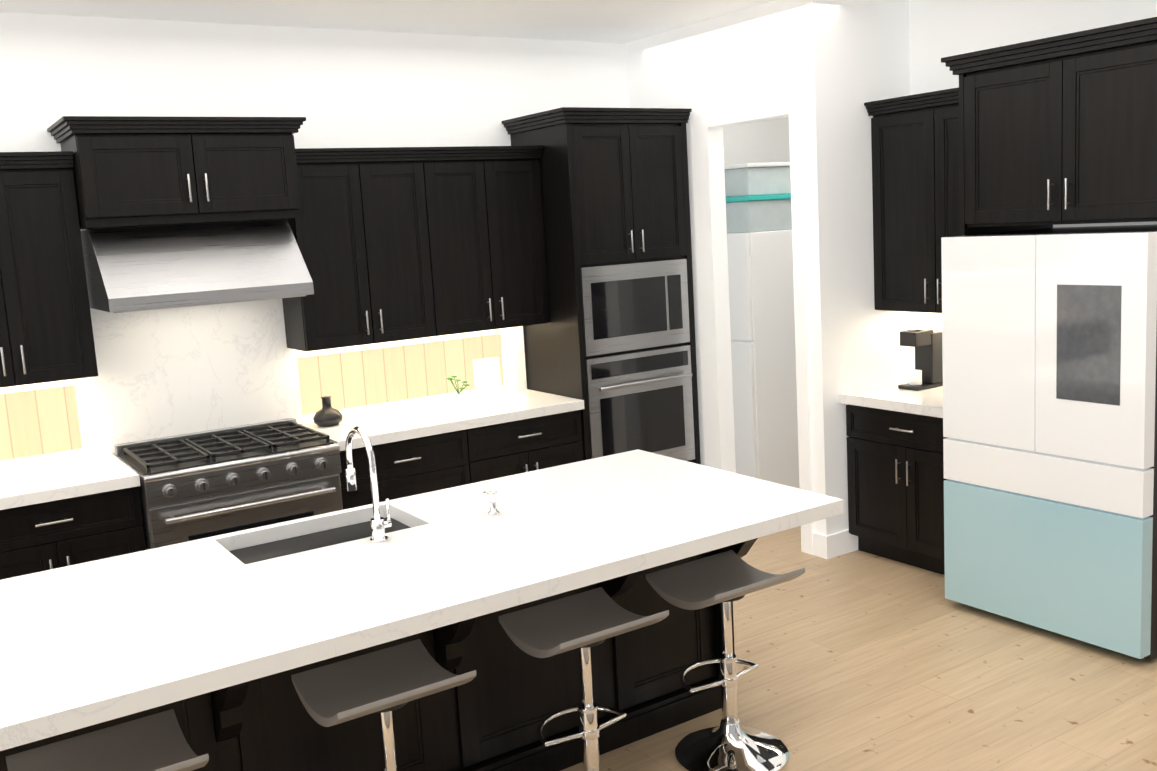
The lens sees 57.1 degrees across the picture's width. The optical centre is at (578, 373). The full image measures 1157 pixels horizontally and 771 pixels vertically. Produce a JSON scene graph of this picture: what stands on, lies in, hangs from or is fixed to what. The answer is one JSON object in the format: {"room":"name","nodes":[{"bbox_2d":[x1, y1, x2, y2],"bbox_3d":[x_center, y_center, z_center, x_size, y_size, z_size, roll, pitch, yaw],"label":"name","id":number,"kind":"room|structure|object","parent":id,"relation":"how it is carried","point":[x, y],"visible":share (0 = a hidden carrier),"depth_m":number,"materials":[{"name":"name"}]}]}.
{"room":"kitchen","nodes":[
{"label":"kitchen","id":0,"kind":"room"},
{"bbox_2d":[0,0,772,43],"bbox_3d":[-1.834,-1.485,2.701,13.600,0.150,4.980,-9,10,-33],"label":"ceiling","id":1,"kind":"structure","parent":0,"point":[616,21],"depth_m":5.59,"materials":[{"name":"paint"}]},
{"bbox_2d":[0,12,789,469],"bbox_3d":[-3.443,-0.056,4.692,12.700,3.050,0.150,-9,10,-33],"label":"wall","id":2,"kind":"structure","parent":0,"point":[348,88],"depth_m":5.78,"materials":[{"name":"paint"}]},
{"bbox_2d":[0,385,82,465],"bbox_3d":[-3.079,0.301,5.049,1.300,0.369,0.020,-9,10,-33],"label":"window frame","id":3,"kind":"structure","parent":2,"relation":"attached to","point":[37,457],"depth_m":5.31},
{"bbox_2d":[0,155,97,387],"bbox_3d":[-2.688,-0.449,4.856,0.760,1.000,0.335,-9,10,-33],"label":"upper cabinet","id":4,"kind":"object","parent":2,"relation":"attached to","point":[46,331],"depth_m":4.83,"materials":[{"name":"black wood"}]},
{"bbox_2d":[47,116,305,229],"bbox_3d":[-1.927,-0.979,5.194,1.094,0.485,0.520,-9,10,-33],"label":"upper cabinet","id":5,"kind":"object","parent":2,"relation":"attached to","point":[136,171],"visible":0.98,"depth_m":4.99,"materials":[{"name":"black wood"}]},
{"bbox_2d":[81,220,313,312],"bbox_3d":[-1.868,-0.540,5.206,0.940,0.382,0.600,-9,10,-33],"label":"hood canopy","id":6,"kind":"object","parent":5,"relation":"attached to","point":[130,269],"visible":0.88,"depth_m":5.03,"materials":[{"name":"silver metal"}]},
{"bbox_2d":[0,334,503,460],"bbox_3d":[-2.401,0.099,6.181,8.000,2.600,0.050,-9,10,-33],"label":"backsplash","id":7,"kind":"structure","parent":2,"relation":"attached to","point":[38,422],"depth_m":6.75,"materials":[{"name":"yellow tile"}]},
{"bbox_2d":[0,298,526,470],"bbox_3d":[-1.995,-0.209,5.531,3.925,1.114,0.019,-9,10,-33],"label":"backsplash","id":8,"kind":"structure","parent":2,"relation":"attached to","point":[174,371],"depth_m":5.53,"materials":[{"name":"white stone"}]},
{"bbox_2d":[281,149,448,351],"bbox_3d":[-1.197,-0.675,5.819,0.807,1.000,0.335,-9,10,-33],"label":"upper cabinet","id":9,"kind":"object","parent":2,"relation":"attached to","point":[399,243],"depth_m":5.68,"materials":[{"name":"black wood"}]},
{"bbox_2d":[299,333,504,418],"bbox_3d":[-1.050,-0.007,6.359,1.370,0.369,0.020,-9,10,-33],"label":"window frame","id":10,"kind":"structure","parent":2,"relation":"attached to","point":[346,410],"depth_m":6.34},
{"bbox_2d":[437,149,549,334],"bbox_3d":[-0.626,-0.761,6.188,0.807,1.000,0.335,-9,10,-33],"label":"upper cabinet","id":11,"kind":"object","parent":2,"relation":"attached to","point":[492,226],"depth_m":6.08,"materials":[{"name":"black wood"}]},
{"bbox_2d":[625,0,838,535],"bbox_3d":[0.885,-0.559,6.420,0.100,3.050,1.650,-9,10,-33],"label":"wall","id":12,"kind":"structure","parent":0,"point":[770,51],"depth_m":5.95,"materials":[{"name":"paint"}]},
{"bbox_2d":[698,96,831,558],"bbox_3d":[1.052,-0.260,6.122,0.018,2.525,0.950,-9,10,-33],"label":"door frame","id":13,"kind":"structure","parent":12,"relation":"attached to","point":[830,544],"depth_m":5.94,"materials":[{"name":"white wood"}]},
{"bbox_2d":[561,526,1156,770],"bbox_3d":[1.372,1.563,2.540,18.000,0.100,13.000,-9,10,-33],"label":"floor","id":14,"kind":"structure","parent":0,"point":[865,661],"depth_m":4.29,"materials":[{"name":"brown wood"}]},
{"bbox_2d":[0,485,145,579],"bbox_3d":[-2.481,0.957,4.958,0.796,0.860,0.598,-9,10,-33],"label":"base cabinet","id":15,"kind":"object","parent":14,"relation":"on","point":[66,513],"depth_m":4.72,"materials":[{"name":"black wood"}]},
{"bbox_2d":[0,454,139,509],"bbox_3d":[-2.798,0.550,4.696,1.504,0.052,0.655,-9,10,-33],"label":"countertop","id":16,"kind":"structure","parent":15,"relation":"on","point":[77,478],"depth_m":4.80,"materials":[{"name":"white stone"}]},
{"bbox_2d":[6,709,208,770],"bbox_3d":[-1.159,1.283,2.696,0.410,0.700,0.410,-9,10,-33],"label":"stool","id":17,"kind":"object","parent":14,"relation":"on","point":[156,742],"visible":1,"depth_m":2.75,"materials":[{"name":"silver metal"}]},
{"bbox_2d":[114,418,342,549],"bbox_3d":[-1.719,0.804,5.355,0.920,0.960,0.748,-9,10,-33],"label":"range","id":18,"kind":"object","parent":14,"relation":"on","point":[202,484],"visible":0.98,"depth_m":5.09,"materials":[{"name":"silver metal"}]},
{"bbox_2d":[291,639,475,770],"bbox_3d":[-0.543,1.190,3.095,0.410,0.700,0.410,-9,10,-33],"label":"stool","id":19,"kind":"object","parent":14,"relation":"on","point":[384,683],"visible":1,"depth_m":3.07,"materials":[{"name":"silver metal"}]},
{"bbox_2d":[0,533,772,770],"bbox_3d":[-0.647,1.046,3.579,2.785,0.862,1.055,-9,10,-33],"label":"kitchen island","id":20,"kind":"object","parent":14,"relation":"on","point":[489,722],"depth_m":3.65,"materials":[{"name":"black wood"}]},
{"bbox_2d":[0,449,843,752],"bbox_3d":[-0.641,0.602,3.444,2.980,0.052,1.210,-9,10,-33],"label":"island countertop","id":21,"kind":"structure","parent":20,"relation":"on","point":[85,645],"depth_m":3.20,"materials":[{"name":"white stone"}]},
{"bbox_2d":[224,513,407,564],"bbox_3d":[-0.886,0.696,3.743,0.674,0.214,0.394,-9,10,-33],"label":"sink","id":22,"kind":"object","parent":21,"relation":"in","point":[347,530],"depth_m":3.81,"materials":[{"name":"grey metal"}]},
{"bbox_2d":[345,426,391,542],"bbox_3d":[-0.724,0.363,3.633,0.086,0.376,0.257,-9,10,-33],"label":"faucet","id":23,"kind":"object","parent":21,"relation":"on","point":[379,524],"visible":1,"depth_m":3.55,"materials":[{"name":"silver metal"}]},
{"bbox_2d":[483,490,499,515],"bbox_3d":[-0.316,0.460,3.817,0.044,0.085,0.082,-9,10,-33],"label":"soap dispenser","id":24,"kind":"object","parent":21,"relation":"on","point":[493,511],"visible":1,"depth_m":3.79,"materials":[{"name":"silver metal"}]},
{"bbox_2d":[340,429,482,509],"bbox_3d":[-1.030,0.737,5.895,0.806,0.860,0.598,-9,10,-33],"label":"base cabinet","id":25,"kind":"object","parent":14,"relation":"on","point":[431,447],"depth_m":5.63,"materials":[{"name":"black wood"}]},
{"bbox_2d":[299,389,583,452],"bbox_3d":[-0.767,0.242,6.007,1.490,0.052,0.655,-9,10,-33],"label":"countertop","id":26,"kind":"structure","parent":25,"relation":"on","point":[382,428],"depth_m":5.89,"materials":[{"name":"white stone"}]},
{"bbox_2d":[313,396,342,426],"bbox_3d":[-1.369,0.203,5.797,0.160,0.155,0.160,-9,10,-33],"label":"vase","id":27,"kind":"object","parent":26,"relation":"on","point":[327,415],"visible":1,"depth_m":5.76,"materials":[{"name":"black ceramic"}]},
{"bbox_2d":[446,376,468,404],"bbox_3d":[-0.702,0.091,6.224,0.122,0.176,0.131,-9,10,-33],"label":"plant","id":28,"kind":"object","parent":26,"relation":"on","point":[458,398],"visible":1,"depth_m":6.21,"materials":[{"name":"green plant"}]},
{"bbox_2d":[473,357,501,397],"bbox_3d":[-0.552,0.020,6.468,0.170,0.230,0.030,-9,10,-33],"label":"card","id":29,"kind":"object","parent":26,"relation":"on","point":[487,380],"visible":1,"depth_m":6.46,"materials":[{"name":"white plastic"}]},
{"bbox_2d":[479,409,583,480],"bbox_3d":[-0.435,0.647,6.280,0.745,0.860,0.598,-9,10,-33],"label":"base cabinet","id":30,"kind":"object","parent":14,"relation":"on","point":[516,447],"depth_m":6.01,"materials":[{"name":"black wood"}]},
{"bbox_2d":[499,587,668,770],"bbox_3d":[0.032,1.103,3.466,0.410,0.700,0.410,-9,10,-33],"label":"stool","id":31,"kind":"object","parent":14,"relation":"on","point":[584,622],"visible":1,"depth_m":3.45,"materials":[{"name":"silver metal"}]},
{"bbox_2d":[502,107,700,464],"bbox_3d":[0.182,-0.289,6.554,0.915,2.560,0.697,-9,10,-33],"label":"tall cabinet","id":32,"kind":"object","parent":14,"relation":"on","point":[612,343],"visible":0.73,"depth_m":6.26,"materials":[{"name":"black wood"}]},
{"bbox_2d":[646,550,804,770],"bbox_3d":[0.532,1.027,3.789,0.410,0.700,0.410,-9,10,-33],"label":"stool","id":33,"kind":"object","parent":14,"relation":"on","point":[729,742],"visible":0.98,"depth_m":3.77,"materials":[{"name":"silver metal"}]},
{"bbox_2d":[724,162,799,488],"bbox_3d":[1.181,-0.283,7.217,0.658,2.225,0.600,-9,10,-33],"label":"cabinet","id":34,"kind":"object","parent":14,"relation":"on","point":[760,259],"visible":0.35,"depth_m":6.90,"materials":[{"name":"white wood"}]},
{"bbox_2d":[838,312,946,574],"bbox_3d":[1.938,0.345,5.708,0.636,1.343,0.837,-9,10,-33],"label":"base cabinet","id":35,"kind":"object","parent":14,"relation":"on","point":[895,465],"visible":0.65,"depth_m":5.66,"materials":[{"name":"black wood"}]},
{"bbox_2d":[898,327,942,390],"bbox_3d":[1.893,-0.092,5.878,0.220,0.335,0.140,-9,10,-33],"label":"coffee machine","id":36,"kind":"object","parent":35,"relation":"on","point":[927,373],"visible":0.96,"depth_m":5.85,"materials":[{"name":"black plastic"}]},
{"bbox_2d":[941,224,1156,659],"bbox_3d":[2.334,0.235,4.826,0.877,1.765,0.950,-9,10,-33],"label":"refrigerator","id":37,"kind":"object","parent":14,"relation":"on","point":[1049,347],"visible":1,"depth_m":4.51,"materials":[{"name":"white metal"}]},
{"bbox_2d":[826,0,912,531],"bbox_3d":[2.019,-0.599,6.234,1.600,3.050,0.100,-9,10,-33],"label":"wall","id":38,"kind":"structure","parent":0,"point":[868,43],"depth_m":5.82,"materials":[{"name":"paint"}]},
{"bbox_2d":[832,529,857,557],"bbox_3d":[1.707,0.914,6.115,0.730,0.130,0.015,-9,10,-33],"label":"baseboard","id":39,"kind":"structure","parent":38,"relation":"attached to","point":[843,542],"depth_m":5.96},
{"bbox_2d":[909,0,1156,227],"bbox_3d":[2.858,-0.447,4.830,0.150,3.050,3.180,-9,10,-33],"label":"wall","id":40,"kind":"structure","parent":0,"point":[939,29],"depth_m":5.51,"materials":[{"name":"paint"}]},
{"bbox_2d":[864,87,959,312],"bbox_3d":[1.969,-0.897,5.601,0.385,1.135,0.835,-9,10,-33],"label":"upper cabinet","id":41,"kind":"object","parent":40,"relation":"attached to","point":[915,177],"visible":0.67,"depth_m":5.64,"materials":[{"name":"black wood"}]},
{"bbox_2d":[941,17,1156,235],"bbox_3d":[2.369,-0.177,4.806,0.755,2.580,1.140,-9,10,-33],"label":"upper cabinet","id":42,"kind":"object","parent":40,"relation":"attached to","point":[1058,130],"visible":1,"depth_m":4.51,"materials":[{"name":"black wood"}]}
]}

